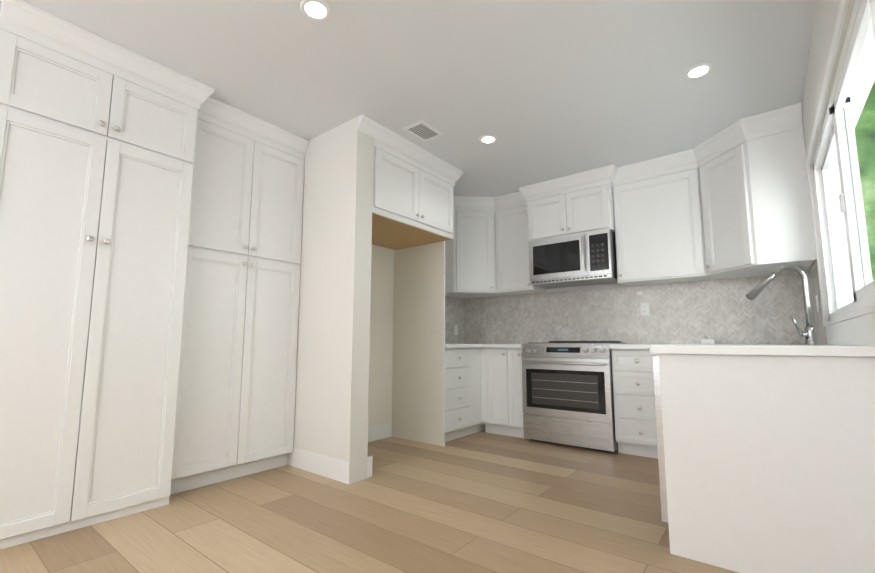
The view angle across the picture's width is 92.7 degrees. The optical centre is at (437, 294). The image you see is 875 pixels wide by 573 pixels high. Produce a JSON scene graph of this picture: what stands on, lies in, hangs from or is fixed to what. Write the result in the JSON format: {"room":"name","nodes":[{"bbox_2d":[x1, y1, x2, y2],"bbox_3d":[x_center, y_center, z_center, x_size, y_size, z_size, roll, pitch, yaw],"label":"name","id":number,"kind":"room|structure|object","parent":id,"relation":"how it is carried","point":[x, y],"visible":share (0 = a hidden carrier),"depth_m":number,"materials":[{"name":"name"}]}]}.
{"room":"kitchen","nodes":[
{"label":"kitchen","id":0,"kind":"room"},
{"bbox_2d":[287,116,373,483],"bbox_3d":[-1.051,0.027,3.373,1.310,2.580,0.160,-5,-8,38],"label":"wall","id":1,"kind":"structure","parent":0,"point":[332,388],"depth_m":3.05,"materials":[{"name":"paint"}]},
{"bbox_2d":[0,0,308,159],"bbox_3d":[-1.577,-1.270,2.709,0.178,0.154,1.760,-5,-8,38],"label":"crown molding","id":2,"kind":"structure","parent":1,"relation":"attached to","point":[29,22],"depth_m":2.41,"materials":[{"name":"white wood"}]},
{"bbox_2d":[358,114,462,186],"bbox_3d":[-0.175,-1.172,3.546,0.069,0.154,1.288,-5,-8,38],"label":"crown molding","id":3,"kind":"structure","parent":1,"relation":"attached to","point":[396,145],"depth_m":3.40,"materials":[{"name":"white wood"}]},
{"bbox_2d":[0,430,738,572],"bbox_3d":[-0.690,1.170,1.593,4.100,0.100,7.150,-5,-8,38],"label":"floor","id":4,"kind":"structure","parent":0,"point":[483,501],"depth_m":2.17,"materials":[{"name":"brown wood"}]},
{"bbox_2d":[0,29,197,549],"bbox_3d":[-2.108,-0.008,2.426,0.808,2.430,0.892,-5,-8,38],"label":"pantry","id":5,"kind":"object","parent":4,"relation":"on","point":[96,172],"visible":1,"depth_m":2.18,"materials":[{"name":"white wood"}]},
{"bbox_2d":[170,118,303,494],"bbox_3d":[-1.608,0.076,3.148,0.698,2.430,0.866,-5,-8,38],"label":"pantry","id":6,"kind":"object","parent":4,"relation":"on","point":[235,411],"visible":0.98,"depth_m":2.92,"materials":[{"name":"white wood"}]},
{"bbox_2d":[392,241,444,445],"bbox_3d":[-0.193,0.453,4.091,0.658,1.899,0.021,-5,-8,38],"label":"panel","id":7,"kind":"object","parent":4,"relation":"on","point":[418,393],"visible":1,"depth_m":4.06,"materials":[{"name":"white wood"}]},
{"bbox_2d":[445,348,484,441],"bbox_3d":[0.213,1.018,4.531,0.678,0.880,1.266,-5,-8,38],"label":"drawers","id":8,"kind":"object","parent":4,"relation":"on","point":[462,392],"visible":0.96,"depth_m":4.10,"materials":[{"name":"white wood"}]},
{"bbox_2d":[481,348,526,438],"bbox_3d":[0.826,1.008,4.444,0.491,0.880,0.648,-5,-8,38],"label":"base cabinet","id":9,"kind":"object","parent":4,"relation":"on","point":[502,413],"visible":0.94,"depth_m":4.22,"materials":[{"name":"white wood"}]},
{"bbox_2d":[445,344,522,347],"bbox_3d":[0.388,0.545,4.449,1.121,0.039,1.266,-5,-8,38],"label":"countertop","id":10,"kind":"structure","parent":9,"relation":"on","point":[483,345],"depth_m":4.18,"materials":[{"name":"white stone"}]},
{"bbox_2d":[521,341,626,452],"bbox_3d":[1.310,0.920,3.996,0.822,0.952,0.672,-5,-8,38],"label":"range","id":11,"kind":"object","parent":4,"relation":"on","point":[567,393],"visible":0.98,"depth_m":3.76,"materials":[{"name":"silver metal"}]},
{"bbox_2d":[611,349,657,458],"bbox_3d":[1.936,0.909,3.580,0.661,0.880,0.648,-5,-8,38],"label":"base cabinet","id":12,"kind":"object","parent":4,"relation":"on","point":[634,406],"visible":0.54,"depth_m":3.46,"materials":[{"name":"white wood"}]},
{"bbox_2d":[658,354,874,572],"bbox_3d":[1.994,0.790,2.550,0.710,0.880,2.208,-5,-8,38],"label":"peninsula end panel","id":13,"kind":"object","parent":4,"relation":"on","point":[769,463],"visible":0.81,"depth_m":1.67,"materials":[{"name":"white wood"}]},
{"bbox_2d":[652,356,667,522],"bbox_3d":[1.471,0.673,1.987,0.670,0.762,0.608,-5,-8,38],"label":"dishwasher","id":14,"kind":"object","parent":13,"relation":"in","point":[660,447],"visible":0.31,"depth_m":1.94,"materials":[{"name":"silver metal"}]},
{"bbox_2d":[609,344,874,356],"bbox_3d":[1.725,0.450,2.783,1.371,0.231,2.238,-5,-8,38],"label":"countertop","id":15,"kind":"structure","parent":13,"relation":"on","point":[790,350],"depth_m":1.74,"materials":[{"name":"white stone"}]},
{"bbox_2d":[701,335,714,343],"bbox_3d":[2.370,0.391,3.655,0.100,0.084,0.055,-5,-8,38],"label":"caddy","id":16,"kind":"object","parent":15,"relation":"on","point":[704,340],"visible":0.92,"depth_m":3.64,"materials":[{"name":"white plastic"}]},
{"bbox_2d":[746,265,818,344],"bbox_3d":[2.197,0.067,2.687,0.338,0.505,0.259,-5,-8,38],"label":"faucet","id":17,"kind":"object","parent":15,"relation":"on","point":[809,333],"visible":1,"depth_m":2.56,"materials":[{"name":"silver metal"}]},
{"bbox_2d":[368,244,446,435],"bbox_3d":[-0.590,0.168,4.586,0.530,2.580,2.330,-5,-8,38],"label":"wall","id":18,"kind":"structure","parent":0,"point":[381,343],"depth_m":4.16,"materials":[{"name":"white paint"}]},
{"bbox_2d":[292,422,391,483],"bbox_3d":[-0.532,1.267,3.482,0.798,0.141,1.198,-5,-8,38],"label":"baseboard","id":19,"kind":"structure","parent":18,"relation":"attached to","point":[326,466],"depth_m":2.99,"materials":[{"name":"white wood"}]},
{"bbox_2d":[372,146,453,249],"bbox_3d":[-0.453,-0.806,3.780,0.808,0.530,1.058,-5,-8,38],"label":"upper cabinet","id":20,"kind":"object","parent":18,"relation":"attached to","point":[412,205],"visible":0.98,"depth_m":3.54,"materials":[{"name":"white wood"}]},
{"bbox_2d":[445,296,464,343],"bbox_3d":[-0.055,0.280,4.815,0.002,0.568,1.230,-5,-8,38],"label":"backsplash","id":21,"kind":"structure","parent":18,"relation":"attached to","point":[454,307],"depth_m":5.15,"materials":[{"name":"tile"}]},
{"bbox_2d":[454,325,457,334],"bbox_3d":[0.230,0.435,5.155,0.008,0.120,0.074,-5,-8,38],"label":"electrical outlet","id":22,"kind":"object","parent":21,"relation":"attached to","point":[455,329],"visible":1,"depth_m":5.15,"materials":[{"name":"plastic"}]},
{"bbox_2d":[0,0,816,196],"bbox_3d":[-0.687,-1.492,1.901,4.100,0.100,7.150,-5,-8,38],"label":"ceiling","id":23,"kind":"structure","parent":0,"point":[543,90],"depth_m":2.50,"materials":[{"name":"paint"}]},
{"bbox_2d":[300,0,330,20],"bbox_3d":[-0.607,-1.418,2.078,0.146,0.006,0.146,-5,-8,38],"label":"recessed light","id":24,"kind":"object","parent":23,"relation":"in","point":[317,10],"visible":1,"depth_m":2.07,"materials":[{"name":"white plastic"}]},
{"bbox_2d":[403,120,442,141],"bbox_3d":[-0.111,-1.277,3.270,0.190,0.012,0.260,-5,-8,38],"label":"ceiling vent","id":25,"kind":"object","parent":23,"relation":"in","point":[423,130],"visible":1,"depth_m":3.26,"materials":[{"name":"white metal"}]},
{"bbox_2d":[479,135,496,143],"bbox_3d":[0.414,-1.264,3.404,0.146,0.006,0.146,-5,-8,38],"label":"recessed light","id":26,"kind":"object","parent":23,"relation":"in","point":[488,139],"visible":1,"depth_m":3.40,"materials":[{"name":"white plastic"}]},
{"bbox_2d":[685,63,712,78],"bbox_3d":[1.594,-1.362,2.549,0.146,0.006,0.146,-5,-8,38],"label":"recessed light","id":27,"kind":"object","parent":23,"relation":"in","point":[698,71],"visible":1,"depth_m":2.54,"materials":[{"name":"white plastic"}]},
{"bbox_2d":[453,103,802,211],"bbox_3d":[1.329,-1.114,4.044,3.317,0.154,0.413,-5,-8,38],"label":"crown molding","id":28,"kind":"structure","parent":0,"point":[743,130],"depth_m":3.77,"materials":[{"name":"white wood"}]},
{"bbox_2d":[470,273,803,344],"bbox_3d":[1.525,0.156,4.473,4.000,2.580,0.100,-5,-8,38],"label":"wall","id":29,"kind":"structure","parent":0,"point":[612,285],"depth_m":4.40,"materials":[{"name":"paint"}]},
{"bbox_2d":[445,211,508,298],"bbox_3d":[0.394,-0.464,4.950,0.658,0.940,0.658,-5,-8,38],"label":"upper cabinet","id":30,"kind":"object","parent":29,"relation":"attached to","point":[470,259],"visible":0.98,"depth_m":4.72,"materials":[{"name":"white wood"}]},
{"bbox_2d":[495,205,545,294],"bbox_3d":[0.925,-0.490,4.723,0.456,0.940,0.363,-5,-8,38],"label":"upper cabinet","id":31,"kind":"object","parent":29,"relation":"attached to","point":[512,251],"visible":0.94,"depth_m":4.62,"materials":[{"name":"white wood"}]},
{"bbox_2d":[528,184,614,241],"bbox_3d":[1.405,-0.788,4.315,0.838,0.441,0.463,-5,-8,38],"label":"upper cabinet","id":32,"kind":"object","parent":29,"relation":"attached to","point":[582,211],"visible":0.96,"depth_m":4.12,"materials":[{"name":"white wood"}]},
{"bbox_2d":[529,229,616,288],"bbox_3d":[1.391,-0.341,4.246,0.814,0.455,0.486,-5,-8,38],"label":"microwave","id":33,"kind":"object","parent":32,"relation":"attached to","point":[583,259],"visible":1,"depth_m":4.08,"materials":[{"name":"silver metal"}]},
{"bbox_2d":[465,273,805,343],"bbox_3d":[1.642,0.222,4.298,3.314,0.568,0.002,-5,-8,38],"label":"backsplash","id":34,"kind":"structure","parent":29,"relation":"attached to","point":[723,311],"depth_m":3.98,"materials":[{"name":"tile"}]},
{"bbox_2d":[637,291,648,315],"bbox_3d":[1.988,0.083,4.035,0.097,0.235,0.008,-5,-8,38],"label":"electrical outlet","id":35,"kind":"object","parent":34,"relation":"attached to","point":[644,307],"visible":1,"depth_m":4.02,"materials":[{"name":"plastic"}]},
{"bbox_2d":[613,168,710,285],"bbox_3d":[2.046,-0.590,3.850,0.708,0.940,0.363,-5,-8,38],"label":"upper cabinet","id":36,"kind":"object","parent":29,"relation":"attached to","point":[659,231],"visible":1,"depth_m":3.72,"materials":[{"name":"white wood"}]},
{"bbox_2d":[699,128,815,279],"bbox_3d":[2.494,-0.651,3.315,0.658,0.940,0.658,-5,-8,38],"label":"upper cabinet","id":37,"kind":"object","parent":29,"relation":"attached to","point":[756,208],"visible":0.98,"depth_m":3.04,"materials":[{"name":"white wood"}]},
{"bbox_2d":[802,0,859,345],"bbox_3d":[0.870,-0.300,0.534,0.140,2.580,6.950,-5,-8,38],"label":"wall","id":38,"kind":"structure","parent":0,"point":[826,14],"depth_m":2.16,"materials":[{"name":"paint"}]},
{"bbox_2d":[806,259,826,344],"bbox_3d":[2.695,0.068,2.963,0.002,0.568,0.775,-5,-8,38],"label":"backsplash","id":39,"kind":"structure","parent":38,"relation":"attached to","point":[813,279],"depth_m":2.98,"materials":[{"name":"tile"}]},
{"bbox_2d":[816,295,818,312],"bbox_3d":[2.639,0.066,2.901,0.008,0.120,0.074,-5,-8,38],"label":"electrical outlet","id":40,"kind":"object","parent":39,"relation":"attached to","point":[817,305],"visible":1,"depth_m":2.88,"materials":[{"name":"plastic"}]},
{"bbox_2d":[806,0,874,325],"bbox_3d":[1.893,-0.452,1.881,0.148,1.117,2.100,-5,-8,38],"label":"window","id":41,"kind":"structure","parent":38,"relation":"in","point":[849,283],"depth_m":1.89,"materials":[{"name":"white plastic"}]},
{"bbox_2d":[824,305,874,345],"bbox_3d":[1.844,0.155,1.849,0.023,0.138,2.050,-5,-8,38],"label":"window sill","id":42,"kind":"structure","parent":38,"relation":"attached to","point":[856,328],"depth_m":1.78,"materials":[{"name":"white paint"}]},
{"label":"outside","id":43,"kind":"structure","parent":0,"visible":0},
{"bbox_2d":[855,80,874,280],"bbox_3d":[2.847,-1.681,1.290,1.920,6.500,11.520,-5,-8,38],"label":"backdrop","id":44,"kind":"structure","parent":43,"point":[870,235],"depth_m":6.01,"materials":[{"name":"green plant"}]}
]}

